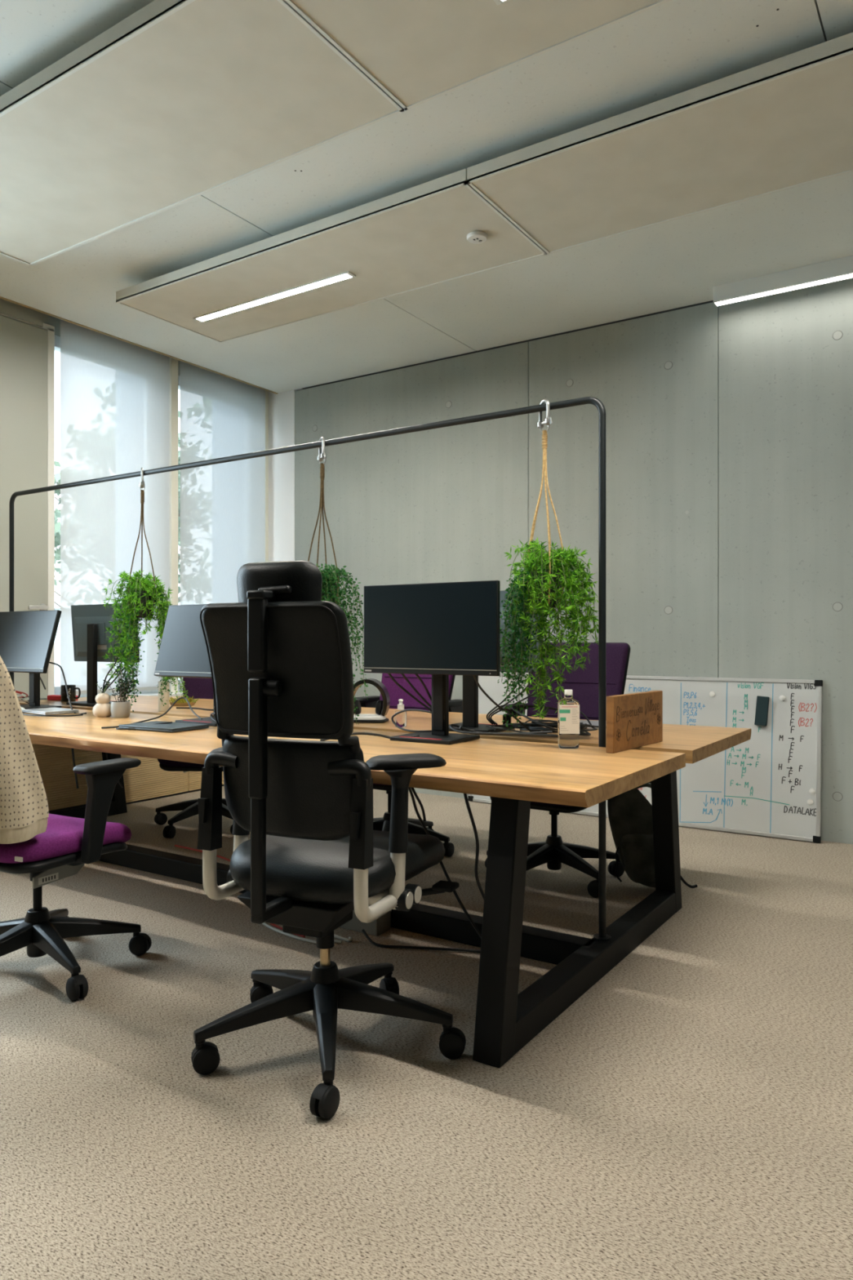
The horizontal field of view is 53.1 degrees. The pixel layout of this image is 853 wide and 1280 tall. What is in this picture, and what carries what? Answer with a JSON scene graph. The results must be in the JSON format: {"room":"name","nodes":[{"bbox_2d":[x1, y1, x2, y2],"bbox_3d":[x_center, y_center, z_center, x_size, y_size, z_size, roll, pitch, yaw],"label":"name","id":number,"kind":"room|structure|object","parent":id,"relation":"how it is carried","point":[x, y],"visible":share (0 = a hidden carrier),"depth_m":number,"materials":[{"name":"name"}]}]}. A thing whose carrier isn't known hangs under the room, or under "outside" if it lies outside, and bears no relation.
{"room":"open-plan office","nodes":[
{"label":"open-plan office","id":0,"kind":"room"},
{"bbox_2d":[20,313,180,700],"bbox_3d":[-3.466,-0.645,3.769,0.370,3.490,7.700,0,0,33],"label":"wall","id":1,"kind":"structure","parent":0,"point":[47,319],"depth_m":5.48,"materials":[{"name":"grey paint"}]},
{"bbox_2d":[0,298,43,327],"bbox_3d":[-2.955,-2.070,4.391,0.040,0.280,2.100,0,0,33],"label":"trim","id":2,"kind":"structure","parent":1,"relation":"attached to","point":[6,308],"depth_m":5.14,"materials":[{"name":"grey paint"}]},
{"bbox_2d":[0,313,54,699],"bbox_3d":[-2.638,-0.800,4.843,0.099,2.320,1.165,0,0,33],"label":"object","id":3,"kind":"structure","parent":1,"relation":"in","point":[27,350],"depth_m":5.18,"materials":[{"name":"grey paint"}]},
{"bbox_2d":[54,334,158,697],"bbox_3d":[-2.220,-0.791,5.804,0.080,2.338,0.930,0,0,33],"label":"window","id":4,"kind":"structure","parent":1,"relation":"in","point":[57,339],"depth_m":5.52,"materials":[{"name":"silver metal"}]},
{"bbox_2d":[59,319,169,694],"bbox_3d":[-2.054,-0.885,5.707,0.059,2.470,0.855,0,0,33],"label":"roller blind","id":5,"kind":"object","parent":4,"relation":"attached to","point":[114,393],"visible":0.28,"depth_m":5.65,"materials":[{"name":"white fabric"}]},
{"bbox_2d":[31,743,223,810],"bbox_3d":[-3.337,0.759,3.682,0.040,0.654,7.695,0,0,33],"label":"wood panel","id":6,"kind":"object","parent":1,"relation":"attached to","point":[146,780],"depth_m":5.43,"materials":[{"name":"brown wood"}]},
{"bbox_2d":[79,690,182,697],"bbox_3d":[-3.410,0.405,3.729,0.247,0.054,7.695,0,0,33],"label":"trim","id":7,"kind":"structure","parent":1,"relation":"attached to","point":[153,694],"depth_m":6.00,"materials":[{"name":"white"}]},
{"bbox_2d":[0,296,277,394],"bbox_3d":[-3.315,-2.013,3.670,0.020,0.054,7.700,0,0,33],"label":"trim","id":8,"kind":"structure","parent":1,"relation":"attached to","point":[1,297],"depth_m":5.68,"materials":[{"name":"grey metal"}]},
{"bbox_2d":[125,784,223,804],"bbox_3d":[-3.347,1.093,3.685,0.020,0.013,7.690,0,0,33],"label":"baseboard","id":9,"kind":"structure","parent":1,"relation":"attached to","point":[147,799],"depth_m":5.97,"materials":[{"name":"grey"}]},
{"bbox_2d":[177,375,182,691],"bbox_3d":[-1.677,-0.791,6.632,0.080,2.338,0.930,0,0,33],"label":"window","id":10,"kind":"structure","parent":1,"relation":"in","point":[179,376],"depth_m":6.32,"materials":[{"name":"silver metal"}]},
{"bbox_2d":[168,356,268,693],"bbox_3d":[-1.605,-0.856,6.550,0.130,2.468,0.997,0,0,33],"label":"window frame","id":11,"kind":"structure","parent":1,"relation":"attached to","point":[173,363],"depth_m":6.12,"materials":[{"name":"white"}]},
{"bbox_2d":[179,360,265,688],"bbox_3d":[-1.529,-0.885,6.507,0.059,2.470,0.868,0,0,33],"label":"roller blind","id":12,"kind":"object","parent":1,"relation":"attached to","point":[223,504],"visible":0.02,"depth_m":6.46,"materials":[{"name":"white fabric"}]},
{"bbox_2d":[102,657,118,688],"bbox_3d":[-1.757,0.200,4.738,0.112,0.243,0.024,0,0,17],"label":"cable","id":13,"kind":"object","parent":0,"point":[107,674],"visible":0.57,"depth_m":4.74,"materials":[{"name":"black plastic"}]},
{"bbox_2d":[102,658,129,693],"bbox_3d":[-1.717,0.200,4.708,0.210,0.244,0.029,0,0,25],"label":"cable","id":14,"kind":"object","parent":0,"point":[115,678],"visible":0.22,"depth_m":4.70,"materials":[{"name":"black plastic"}]},
{"bbox_2d":[0,786,852,1279],"bbox_3d":[-0.067,1.150,1.539,8.200,0.100,7.700,0,0,33],"label":"floor","id":15,"kind":"structure","parent":0,"point":[689,1115],"depth_m":2.08,"materials":[{"name":"carpet"}]},
{"bbox_2d":[0,757,151,1000],"bbox_3d":[-1.304,0.556,2.812,0.684,1.088,0.668,0,0,27],"label":"chair","id":16,"kind":"object","parent":15,"relation":"on","point":[68,843],"visible":0.9,"depth_m":2.76,"materials":[{"name":"black plastic"}]},
{"bbox_2d":[0,656,48,844],"bbox_3d":[-1.436,0.304,2.590,0.499,0.710,0.417,0,0,27],"label":"cardigan","id":17,"kind":"object","parent":16,"relation":"hanging from","point":[24,806],"visible":1,"depth_m":2.52,"materials":[{"name":"beige fabric"}]},
{"bbox_2d":[154,677,233,838],"bbox_3d":[-1.288,0.555,5.039,0.666,1.087,0.695,0,0,1],"label":"chair","id":18,"kind":"object","parent":15,"relation":"on","point":[198,687],"visible":0.09,"depth_m":5.02,"materials":[{"name":"black plastic"}]},
{"bbox_2d":[174,844,305,937],"bbox_3d":[-0.815,1.040,3.662,0.096,0.116,1.273,0,0,-36],"label":"cable","id":19,"kind":"object","parent":15,"relation":"on","point":[177,846],"visible":0.41,"depth_m":3.87,"materials":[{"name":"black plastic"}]},
{"bbox_2d":[262,922,333,947],"bbox_3d":[-0.530,1.017,3.263,0.203,0.165,0.562,0,0,-22],"label":"cable","id":20,"kind":"object","parent":15,"relation":"on","point":[268,926],"visible":0.3,"depth_m":3.15,"materials":[{"name":"grey plastic"}]},
{"bbox_2d":[191,560,466,1119],"bbox_3d":[-0.257,0.455,2.309,0.714,1.288,0.719,0,0,24],"label":"chair","id":21,"kind":"object","parent":15,"relation":"on","point":[280,657],"visible":1,"depth_m":2.08,"materials":[{"name":"black plastic"}]},
{"bbox_2d":[333,933,351,942],"bbox_3d":[-0.467,1.017,3.306,0.113,0.164,0.558,0,0,-35],"label":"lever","id":22,"kind":"object","parent":21,"relation":"attached to","point":[349,940],"visible":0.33,"depth_m":3.12,"materials":[{"name":"grey plastic"}]},
{"bbox_2d":[339,909,391,936],"bbox_3d":[-0.276,1.061,3.279,0.284,0.078,0.094,0,0,33],"label":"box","id":23,"kind":"object","parent":15,"relation":"on","point":[381,925],"visible":0.27,"depth_m":3.21,"materials":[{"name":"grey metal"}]},
{"bbox_2d":[18,694,751,1067],"bbox_3d":[-0.796,0.730,3.836,3.940,0.740,1.751,0,0,33],"label":"desk","id":24,"kind":"object","parent":15,"relation":"on","point":[515,771],"visible":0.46,"depth_m":2.81,"materials":[{"name":"brown wood"}]},
{"bbox_2d":[16,693,27,702],"bbox_3d":[-2.224,0.316,4.665,0.124,0.046,0.065,0,0,33],"label":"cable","id":25,"kind":"object","parent":24,"relation":"on","point":[24,700],"visible":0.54,"depth_m":4.68,"materials":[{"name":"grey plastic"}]},
{"bbox_2d":[15,690,28,697],"bbox_3d":[-2.226,0.296,4.665,0.124,0.046,0.065,0,0,33],"label":"cable","id":26,"kind":"object","parent":25,"relation":"on","point":[16,691],"visible":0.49,"depth_m":4.65,"materials":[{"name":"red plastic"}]},
{"bbox_2d":[0,609,62,709],"bbox_3d":[-2.082,0.104,4.464,0.560,0.511,0.220,0,0,33],"label":"monitor","id":27,"kind":"object","parent":24,"relation":"on","point":[27,638],"visible":0.9,"depth_m":4.39,"materials":[{"name":"black plastic"}]},
{"bbox_2d":[21,707,79,715],"bbox_3d":[-1.856,0.351,4.208,0.240,0.016,0.170,0,0,39],"label":"laptop","id":28,"kind":"object","parent":24,"relation":"on","point":[45,711],"visible":0.94,"depth_m":4.16,"materials":[{"name":"silver metal"}]},
{"bbox_2d":[22,711,83,716],"bbox_3d":[-1.855,0.356,4.107,0.428,0.007,0.132,0,0,28],"label":"cable","id":29,"kind":"object","parent":24,"relation":"on","point":[22,712],"visible":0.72,"depth_m":4.01,"materials":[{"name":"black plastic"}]},
{"bbox_2d":[47,694,78,700],"bbox_3d":[-2.167,0.344,5.082,0.180,0.030,0.060,0,0,18],"label":"pencil case","id":30,"kind":"object","parent":24,"relation":"on","point":[52,697],"visible":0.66,"depth_m":5.07,"materials":[{"name":"red"}]},
{"bbox_2d":[48,662,86,714],"bbox_3d":[-1.798,0.238,4.260,0.364,0.255,0.031,0,0,42],"label":"cable","id":31,"kind":"object","parent":24,"relation":"on","point":[57,664],"visible":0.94,"depth_m":4.25,"materials":[{"name":"black plastic"}]},
{"bbox_2d":[60,684,80,702],"bbox_3d":[-2.092,0.312,4.997,0.102,0.095,0.082,0,0,31],"label":"mug","id":32,"kind":"object","parent":24,"relation":"on","point":[71,688],"visible":0.95,"depth_m":4.97,"materials":[{"name":"black ceramic"}]},
{"bbox_2d":[71,748,78,788],"bbox_3d":[-1.664,0.550,4.025,0.051,0.301,0.015,0,0,19],"label":"cable","id":33,"kind":"object","parent":24,"relation":"hanging from","point":[72,749],"visible":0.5,"depth_m":4.02,"materials":[{"name":"black plastic"}]},
{"bbox_2d":[92,681,111,717],"bbox_3d":[-1.516,0.275,3.997,0.092,0.169,0.092,0,0,33],"label":"vase","id":34,"kind":"object","parent":24,"relation":"on","point":[102,708],"visible":0.92,"depth_m":3.97,"materials":[{"name":"beige ceramic"}]},
{"bbox_2d":[66,603,139,706],"bbox_3d":[-1.838,0.079,4.764,0.560,0.562,0.220,0,0,33],"label":"monitor","id":35,"kind":"object","parent":24,"relation":"on","point":[90,640],"visible":0.73,"depth_m":4.75,"materials":[{"name":"black plastic"}]},
{"bbox_2d":[105,752,123,787],"bbox_3d":[-1.446,0.541,3.948,0.099,0.283,0.012,0,0,21],"label":"cable","id":36,"kind":"object","parent":24,"relation":"hanging from","point":[106,753],"visible":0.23,"depth_m":3.96,"materials":[{"name":"black plastic"}]},
{"bbox_2d":[102,663,139,717],"bbox_3d":[-1.420,0.233,3.981,0.135,0.253,0.129,0,0,33],"label":"potted plant","id":37,"kind":"object","parent":24,"relation":"on","point":[118,708],"visible":1,"depth_m":3.96,"materials":[{"name":"green plant"}]},
{"bbox_2d":[115,721,172,730],"bbox_3d":[-1.139,0.349,3.443,0.219,0.027,0.069,0,0,-19],"label":"cable","id":38,"kind":"object","parent":24,"relation":"on","point":[117,728],"visible":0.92,"depth_m":3.41,"materials":[{"name":"black plastic"}]},
{"bbox_2d":[101,697,202,728],"bbox_3d":[-1.113,0.307,3.573,0.225,0.107,0.416,0,0,33],"label":"cable","id":39,"kind":"object","parent":24,"relation":"on","point":[185,699],"visible":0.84,"depth_m":3.67,"materials":[{"name":"black plastic"}]},
{"bbox_2d":[118,720,208,732],"bbox_3d":[-1.065,0.351,3.462,0.300,0.016,0.200,0,0,29],"label":"laptop","id":40,"kind":"object","parent":24,"relation":"on","point":[174,726],"visible":0.94,"depth_m":3.41,"materials":[{"name":"grey metal"}]},
{"bbox_2d":[158,676,188,711],"bbox_3d":[-1.277,0.264,4.309,0.146,0.191,0.151,0,0,-21],"label":"vase","id":41,"kind":"object","parent":24,"relation":"on","point":[166,695],"visible":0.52,"depth_m":4.29,"materials":[{"name":"beige ceramic"}]},
{"bbox_2d":[168,695,199,706],"bbox_3d":[-1.345,0.331,4.704,0.154,0.057,0.155,0,0,33],"label":"dish","id":42,"kind":"object","parent":24,"relation":"on","point":[181,702],"visible":0.88,"depth_m":4.67,"materials":[{"name":"yellow glass"}]},
{"bbox_2d":[154,604,217,726],"bbox_3d":[-0.920,0.102,3.701,0.560,0.516,0.220,0,0,33],"label":"monitor","id":43,"kind":"object","parent":24,"relation":"on","point":[183,651],"visible":0.37,"depth_m":3.72,"materials":[{"name":"black plastic"}]},
{"bbox_2d":[176,706,213,711],"bbox_3d":[-1.129,0.356,4.385,0.406,0.008,0.048,0,0,29],"label":"cable","id":44,"kind":"object","parent":24,"relation":"on","point":[176,707],"visible":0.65,"depth_m":4.44,"materials":[{"name":"black plastic"}]},
{"bbox_2d":[8,396,611,941],"bbox_3d":[-0.879,0.089,3.878,3.595,1.854,0.059,0,0,33],"label":"frame","id":45,"kind":"object","parent":24,"relation":"attached to","point":[602,935],"visible":0.88,"depth_m":2.91,"materials":[{"name":"black metal"}]},
{"bbox_2d":[101,467,177,711],"bbox_3d":[-1.399,-0.246,4.215,0.377,1.215,0.323,0,0,12],"label":"hanging plant","id":46,"kind":"object","parent":45,"relation":"hanging from","point":[143,593],"visible":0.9,"depth_m":4.17,"materials":[{"name":"green plant"}]},
{"bbox_2d":[307,436,368,724],"bbox_3d":[-0.416,-0.225,3.567,0.332,1.258,0.350,0,0,3],"label":"hanging plant","id":47,"kind":"object","parent":45,"relation":"hanging from","point":[331,592],"visible":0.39,"depth_m":3.58,"materials":[{"name":"green plant"}]},
{"bbox_2d":[497,399,598,729],"bbox_3d":[0.435,-0.263,2.999,0.405,1.180,0.364,0,0,0],"label":"hanging plant","id":48,"kind":"object","parent":45,"relation":"hanging from","point":[540,585],"visible":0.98,"depth_m":2.97,"materials":[{"name":"green plant"}]},
{"bbox_2d":[320,732,419,741],"bbox_3d":[-0.203,0.347,3.064,0.355,0.027,0.056,0,0,-6],"label":"cable","id":49,"kind":"object","parent":24,"relation":"on","point":[353,733],"visible":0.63,"depth_m":3.08,"materials":[{"name":"black plastic"}]},
{"bbox_2d":[353,678,390,723],"bbox_3d":[-0.256,0.265,3.756,0.182,0.188,0.130,0,0,8],"label":"headset","id":50,"kind":"object","parent":24,"relation":"on","point":[382,707],"visible":0.79,"depth_m":3.72,"materials":[{"name":"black plastic"}]},
{"bbox_2d":[353,699,361,714],"bbox_3d":[-0.306,0.296,3.764,0.032,0.065,0.066,0,0,8],"label":"ear cup","id":51,"kind":"object","parent":50,"relation":"on","point":[357,703],"depth_m":3.74,"materials":[{"name":"black plastic"}]},
{"bbox_2d":[353,717,388,723],"bbox_3d":[-0.256,0.353,3.756,0.170,0.012,0.130,0,0,8],"label":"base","id":52,"kind":"object","parent":50,"relation":"attached to","point":[365,720],"depth_m":3.70,"materials":[{"name":"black plastic"}]},
{"bbox_2d":[375,700,382,715],"bbox_3d":[-0.207,0.296,3.749,0.032,0.065,0.066,0,0,8],"label":"ear cup","id":53,"kind":"object","parent":50,"relation":"on","point":[379,708],"depth_m":3.72,"materials":[{"name":"black"}]},
{"bbox_2d":[395,698,406,727],"bbox_3d":[-0.106,0.302,3.538,0.049,0.115,0.050,0,0,13],"label":"bottle","id":54,"kind":"object","parent":24,"relation":"on","point":[401,718],"visible":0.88,"depth_m":3.52,"materials":[{"name":"white"}]},
{"bbox_2d":[395,709,406,727],"bbox_3d":[-0.107,0.324,3.537,0.049,0.072,0.052,0,0,33],"label":"label","id":55,"kind":"object","parent":54,"relation":"attached to","point":[401,718],"depth_m":3.52,"materials":[{"name":"pink"}]},
{"bbox_2d":[391,708,431,732],"bbox_3d":[-0.041,0.301,3.185,0.247,0.082,0.048,0,0,33],"label":"cable","id":56,"kind":"object","parent":24,"relation":"on","point":[410,709],"visible":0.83,"depth_m":3.20,"materials":[{"name":"black plastic"}]},
{"bbox_2d":[410,786,426,822],"bbox_3d":[-0.018,0.524,3.114,0.061,0.255,0.121,0,0,-36],"label":"cable","id":57,"kind":"object","parent":24,"relation":"hanging from","point":[412,788],"visible":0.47,"depth_m":3.07,"materials":[{"name":"black plastic"}]},
{"bbox_2d":[364,580,500,745],"bbox_3d":[0.032,0.079,3.083,0.560,0.562,0.220,0,0,32],"label":"monitor","id":58,"kind":"object","parent":24,"relation":"on","point":[441,630],"visible":1,"depth_m":3.03,"materials":[{"name":"black plastic"}]},
{"bbox_2d":[387,673,431,711],"bbox_3d":[-0.048,0.219,3.174,0.200,0.213,0.031,0,0,4],"label":"cable","id":59,"kind":"object","parent":58,"relation":"hanging from","point":[389,674],"visible":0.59,"depth_m":3.18,"materials":[{"name":"black plastic"}]},
{"bbox_2d":[400,673,431,708],"bbox_3d":[-0.021,0.219,3.154,0.158,0.213,0.028,0,0,-6],"label":"cable","id":60,"kind":"object","parent":58,"relation":"hanging from","point":[402,674],"visible":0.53,"depth_m":3.15,"materials":[{"name":"black plastic"}]},
{"bbox_2d":[415,674,431,702],"bbox_3d":[0.007,0.219,3.132,0.124,0.213,0.023,0,0,-23],"label":"cable","id":61,"kind":"object","parent":58,"relation":"hanging from","point":[416,675],"visible":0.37,"depth_m":3.12,"materials":[{"name":"black plastic"}]},
{"bbox_2d":[473,675,532,732],"bbox_3d":[0.286,0.236,3.076,0.322,0.246,0.017,0,0,-38],"label":"cable","id":62,"kind":"object","parent":58,"relation":"hanging from","point":[474,677],"visible":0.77,"depth_m":3.04,"materials":[{"name":"black plastic"}]},
{"bbox_2d":[408,786,481,938],"bbox_3d":[0.066,0.746,2.871,0.018,0.698,0.582,0,0,-43],"label":"cable","id":63,"kind":"object","parent":24,"relation":"hanging from","point":[455,894],"visible":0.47,"depth_m":2.87,"materials":[{"name":"black plastic"}]},
{"bbox_2d":[463,793,484,899],"bbox_3d":[0.195,0.748,2.721,0.064,0.697,0.379,0,0,22],"label":"cable","id":64,"kind":"object","parent":24,"relation":"hanging from","point":[468,806],"visible":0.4,"depth_m":2.56,"materials":[{"name":"black plastic"}]},
{"bbox_2d":[448,590,543,732],"bbox_3d":[0.194,0.081,3.431,0.560,0.558,0.220,0,0,33],"label":"monitor","id":65,"kind":"object","parent":24,"relation":"on","point":[470,688],"visible":0.21,"depth_m":3.38,"materials":[{"name":"black plastic"}]},
{"bbox_2d":[486,672,520,724],"bbox_3d":[0.304,0.226,3.364,0.149,0.223,0.016,0,0,29],"label":"cable","id":66,"kind":"object","parent":65,"relation":"attached to","point":[509,694],"visible":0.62,"depth_m":3.37,"materials":[{"name":"black plastic"}]},
{"bbox_2d":[488,669,533,724],"bbox_3d":[0.329,0.226,3.347,0.190,0.223,0.016,0,0,30],"label":"cable","id":67,"kind":"object","parent":65,"relation":"attached to","point":[510,700],"visible":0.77,"depth_m":3.35,"materials":[{"name":"black plastic"}]},
{"bbox_2d":[489,670,550,724],"bbox_3d":[0.362,0.226,3.326,0.251,0.223,0.016,0,0,31],"label":"cable","id":68,"kind":"object","parent":65,"relation":"attached to","point":[530,695],"visible":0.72,"depth_m":3.33,"materials":[{"name":"black plastic"}]},
{"bbox_2d":[449,724,558,737],"bbox_3d":[0.266,0.320,2.961,0.422,0.036,0.064,0,0,33],"label":"cable","id":69,"kind":"object","parent":24,"relation":"on","point":[539,734],"visible":1,"depth_m":2.94,"materials":[{"name":"black plastic"}]},
{"bbox_2d":[502,713,511,724],"bbox_3d":[0.332,0.332,3.514,0.032,0.056,0.028,0,0,13],"label":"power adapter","id":70,"kind":"object","parent":24,"relation":"on","point":[508,717],"visible":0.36,"depth_m":3.50,"materials":[{"name":"black plastic"}]},
{"bbox_2d":[485,724,547,733],"bbox_3d":[0.358,0.343,3.256,0.271,0.029,0.131,0,0,33],"label":"cable","id":71,"kind":"object","parent":24,"relation":"on","point":[487,726],"visible":0.53,"depth_m":3.27,"materials":[{"name":"black plastic"}]},
{"bbox_2d":[502,722,590,732],"bbox_3d":[0.460,0.328,3.264,0.380,0.031,0.160,0,0,33],"label":"cable","id":72,"kind":"object","parent":24,"relation":"on","point":[524,723],"visible":0.3,"depth_m":3.23,"materials":[{"name":"black plastic"}]},
{"bbox_2d":[504,722,591,736],"bbox_3d":[0.460,0.336,3.245,0.360,0.032,0.126,0,0,33],"label":"cable","id":73,"kind":"object","parent":24,"relation":"on","point":[520,726],"visible":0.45,"depth_m":3.25,"materials":[{"name":"black plastic"}]},
{"bbox_2d":[511,704,587,730],"bbox_3d":[0.458,0.293,3.179,0.316,0.090,0.117,0,0,33],"label":"cable","id":74,"kind":"object","parent":24,"relation":"on","point":[583,727],"visible":0.56,"depth_m":3.18,"materials":[{"name":"black plastic"}]},
{"bbox_2d":[520,720,582,730],"bbox_3d":[0.479,0.326,3.205,0.263,0.039,0.143,0,0,33],"label":"cable","id":75,"kind":"object","parent":24,"relation":"on","point":[548,725],"visible":0.37,"depth_m":3.15,"materials":[{"name":"black plastic"}]},
{"bbox_2d":[524,719,598,727],"bbox_3d":[0.535,0.313,3.196,0.133,0.028,0.349,0,0,-41],"label":"cable","id":76,"kind":"object","parent":75,"relation":"on","point":[542,721],"visible":0.43,"depth_m":3.22,"materials":[{"name":"black plastic"}]},
{"bbox_2d":[513,724,590,735],"bbox_3d":[0.455,0.336,3.204,0.343,0.030,0.107,0,0,33],"label":"cable","id":77,"kind":"object","parent":24,"relation":"on","point":[580,732],"visible":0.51,"depth_m":3.18,"materials":[{"name":"black plastic"}]},
{"bbox_2d":[528,711,597,733],"bbox_3d":[0.506,0.305,3.187,0.287,0.083,0.138,0,0,33],"label":"cable","id":78,"kind":"object","parent":24,"relation":"on","point":[580,712],"visible":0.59,"depth_m":3.17,"materials":[{"name":"black plastic"}]},
{"bbox_2d":[557,689,579,748],"bbox_3d":[0.473,0.263,2.840,0.069,0.194,0.047,0,0,0],"label":"sanitizer bottle","id":79,"kind":"object","parent":24,"relation":"on","point":[568,708],"visible":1,"depth_m":2.82,"materials":[{"name":"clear plastic"}]},
{"bbox_2d":[579,720,598,729],"bbox_3d":[0.715,0.351,3.514,0.310,0.016,0.215,0,0,25],"label":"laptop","id":80,"kind":"object","parent":24,"relation":"on","point":[593,722],"visible":0.05,"depth_m":3.53,"materials":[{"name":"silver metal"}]},
{"bbox_2d":[606,690,662,753],"bbox_3d":[0.706,0.270,2.874,0.027,0.180,0.405,0,0,37],"label":"wooden sign","id":81,"kind":"object","parent":24,"relation":"on","point":[633,720],"visible":1,"depth_m":2.83,"materials":[{"name":"brown wood"}]},
{"bbox_2d":[354,673,462,856],"bbox_3d":[-0.165,0.556,4.478,0.679,1.088,0.684,0,0,33],"label":"chair","id":82,"kind":"object","parent":15,"relation":"on","point":[396,693],"visible":0.26,"depth_m":4.61,"materials":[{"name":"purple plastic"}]},
{"bbox_2d":[361,929,480,952],"bbox_3d":[-0.016,1.082,3.035,0.489,0.033,0.072,0,0,19],"label":"cable","id":83,"kind":"object","parent":15,"relation":"on","point":[368,938],"visible":0.91,"depth_m":3.02,"materials":[{"name":"black plastic"}]},
{"bbox_2d":[484,642,630,897],"bbox_3d":[0.585,0.556,3.939,0.645,1.088,0.704,0,0,37],"label":"chair","id":84,"kind":"object","parent":15,"relation":"on","point":[584,685],"visible":0.29,"depth_m":4.02,"materials":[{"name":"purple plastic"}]},
{"bbox_2d":[467,672,822,843],"bbox_3d":[1.226,0.657,5.241,2.204,0.877,0.087,0,0,33],"label":"whiteboard","id":85,"kind":"object","parent":15,"relation":"on","point":[760,785],"visible":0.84,"depth_m":4.85,"materials":[{"name":"grey ceramic"}]},
{"bbox_2d":[754,695,769,725],"bbox_3d":[1.890,0.399,4.803,0.075,0.168,0.041,0,0,33],"label":"eraser","id":86,"kind":"object","parent":85,"relation":"attached to","point":[762,702],"visible":1,"depth_m":4.79,"materials":[{"name":"plastic"}]},
{"bbox_2d":[807,799,813,804],"bbox_3d":[2.090,0.882,4.645,0.032,0.032,0.010,0,0,33],"label":"magnet","id":87,"kind":"object","parent":85,"relation":"attached to","point":[810,802],"visible":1,"depth_m":4.64,"materials":[{"name":"white plastic"}]},
{"bbox_2d":[808,788,815,794],"bbox_3d":[2.100,0.824,4.644,0.032,0.032,0.010,0,0,33],"label":"magnet","id":88,"kind":"object","parent":85,"relation":"attached to","point":[811,791],"visible":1,"depth_m":4.64,"materials":[{"name":"white plastic"}]},
{"bbox_2d":[607,781,697,888],"bbox_3d":[1.000,0.851,3.748,0.394,0.491,0.247,0,0,3],"label":"backpack","id":89,"kind":"object","parent":15,"relation":"on","point":[629,812],"visible":0.56,"depth_m":3.72,"materials":[{"name":"fabric"}]},
{"bbox_2d":[0,0,852,393],"bbox_3d":[-0.110,-2.240,1.746,8.500,0.501,8.000,0,0,33],"label":"ceiling","id":90,"kind":"structure","parent":0,"point":[673,47],"depth_m":4.07,"materials":[{"name":"concrete"}]},
{"bbox_2d":[0,0,404,266],"bbox_3d":[-1.228,-1.920,3.280,2.247,0.140,0.768,0,0,33],"label":"ceiling panel","id":91,"kind":"object","parent":90,"relation":"hanging from","point":[176,102],"visible":0.98,"depth_m":3.01,"materials":[{"name":"white paint"}]},
{"bbox_2d":[115,168,546,342],"bbox_3d":[-0.562,-1.920,4.387,2.227,0.140,0.765,0,0,33],"label":"ceiling panel","id":92,"kind":"object","parent":90,"relation":"hanging from","point":[413,238],"visible":0.85,"depth_m":4.20,"materials":[{"name":"white paint"}]},
{"bbox_2d":[192,271,355,322],"bbox_3d":[-0.852,-1.851,4.626,1.140,0.007,0.060,0,0,33],"label":"ceiling light","id":93,"kind":"object","parent":92,"relation":"attached to","point":[346,275],"visible":1,"depth_m":4.59,"materials":[{"name":"white paint"}]},
{"bbox_2d":[466,231,487,244],"bbox_3d":[0.232,-1.840,3.907,0.094,0.020,0.094,0,0,33],"label":"smoke detector","id":94,"kind":"object","parent":92,"relation":"attached to","point":[475,237],"visible":1,"depth_m":3.89,"materials":[{"name":"white plastic"}]},
{"bbox_2d":[284,0,671,110],"bbox_3d":[0.655,-1.920,2.045,2.247,0.140,0.768,0,0,33],"label":"ceiling panel","id":95,"kind":"object","parent":90,"relation":"hanging from","point":[418,52],"visible":1,"depth_m":2.60,"materials":[{"name":"white paint"}]},
{"bbox_2d":[493,0,508,5],"bbox_3d":[0.842,-1.851,2.031,1.560,0.007,0.060,0,0,33],"label":"ceiling light","id":96,"kind":"object","parent":95,"relation":"attached to","point":[497,2],"visible":1,"depth_m":2.47,"materials":[{"name":"white paint"}]},
{"bbox_2d":[466,32,852,253],"bbox_3d":[1.305,-1.920,3.162,2.227,0.140,0.765,0,0,33],"label":"ceiling panel","id":97,"kind":"object","parent":90,"relation":"hanging from","point":[785,122],"visible":1,"depth_m":3.27,"materials":[{"name":"white paint"}]},
{"bbox_2d":[713,255,852,306],"bbox_3d":[2.429,-1.944,4.312,1.900,0.091,0.075,0,0,33],"label":"ceiling light","id":98,"kind":"object","parent":90,"relation":"attached to","point":[842,268],"visible":1,"depth_m":4.60,"materials":[{"name":"white paint"}]},
{"bbox_2d":[294,278,852,844],"bbox_3d":[2.280,-0.445,4.752,7.800,3.090,0.252,0,0,33],"label":"wall","id":99,"kind":"structure","parent":0,"point":[730,427],"depth_m":5.19,"materials":[{"name":"concrete"}]},
{"bbox_2d":[268,388,302,561],"bbox_3d":[-1.211,-0.545,7.041,0.550,3.290,0.254,0,0,33],"label":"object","id":100,"kind":"structure","parent":99,"relation":"attached to","point":[281,405],"depth_m":6.86,"materials":[{"name":"white paint"}]},
{"label":"outside","id":101,"kind":"structure","parent":0,"visible":0},
{"bbox_3d":[-35.483,4.400,35.242,82.000,0.200,100.000,0,0,33],"label":"ground","id":102,"kind":"structure","parent":101,"visible":0},
{"bbox_2d":[54,410,180,607],"bbox_3d":[-6.393,-0.584,18.473,5.503,9.799,5.609,0,0,33],"label":"tree","id":103,"kind":"object","parent":102,"relation":"on","point":[57,476],"visible":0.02,"depth_m":17.79,"materials":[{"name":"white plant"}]},
{"bbox_2d":[54,601,180,685],"bbox_3d":[-13.000,1.375,37.852,40.600,5.850,6.600,0,0,0],"label":"building","id":104,"kind":"structure","parent":102,"relation":"on","point":[57,640],"depth_m":34.87,"materials":[{"name":"grey"}]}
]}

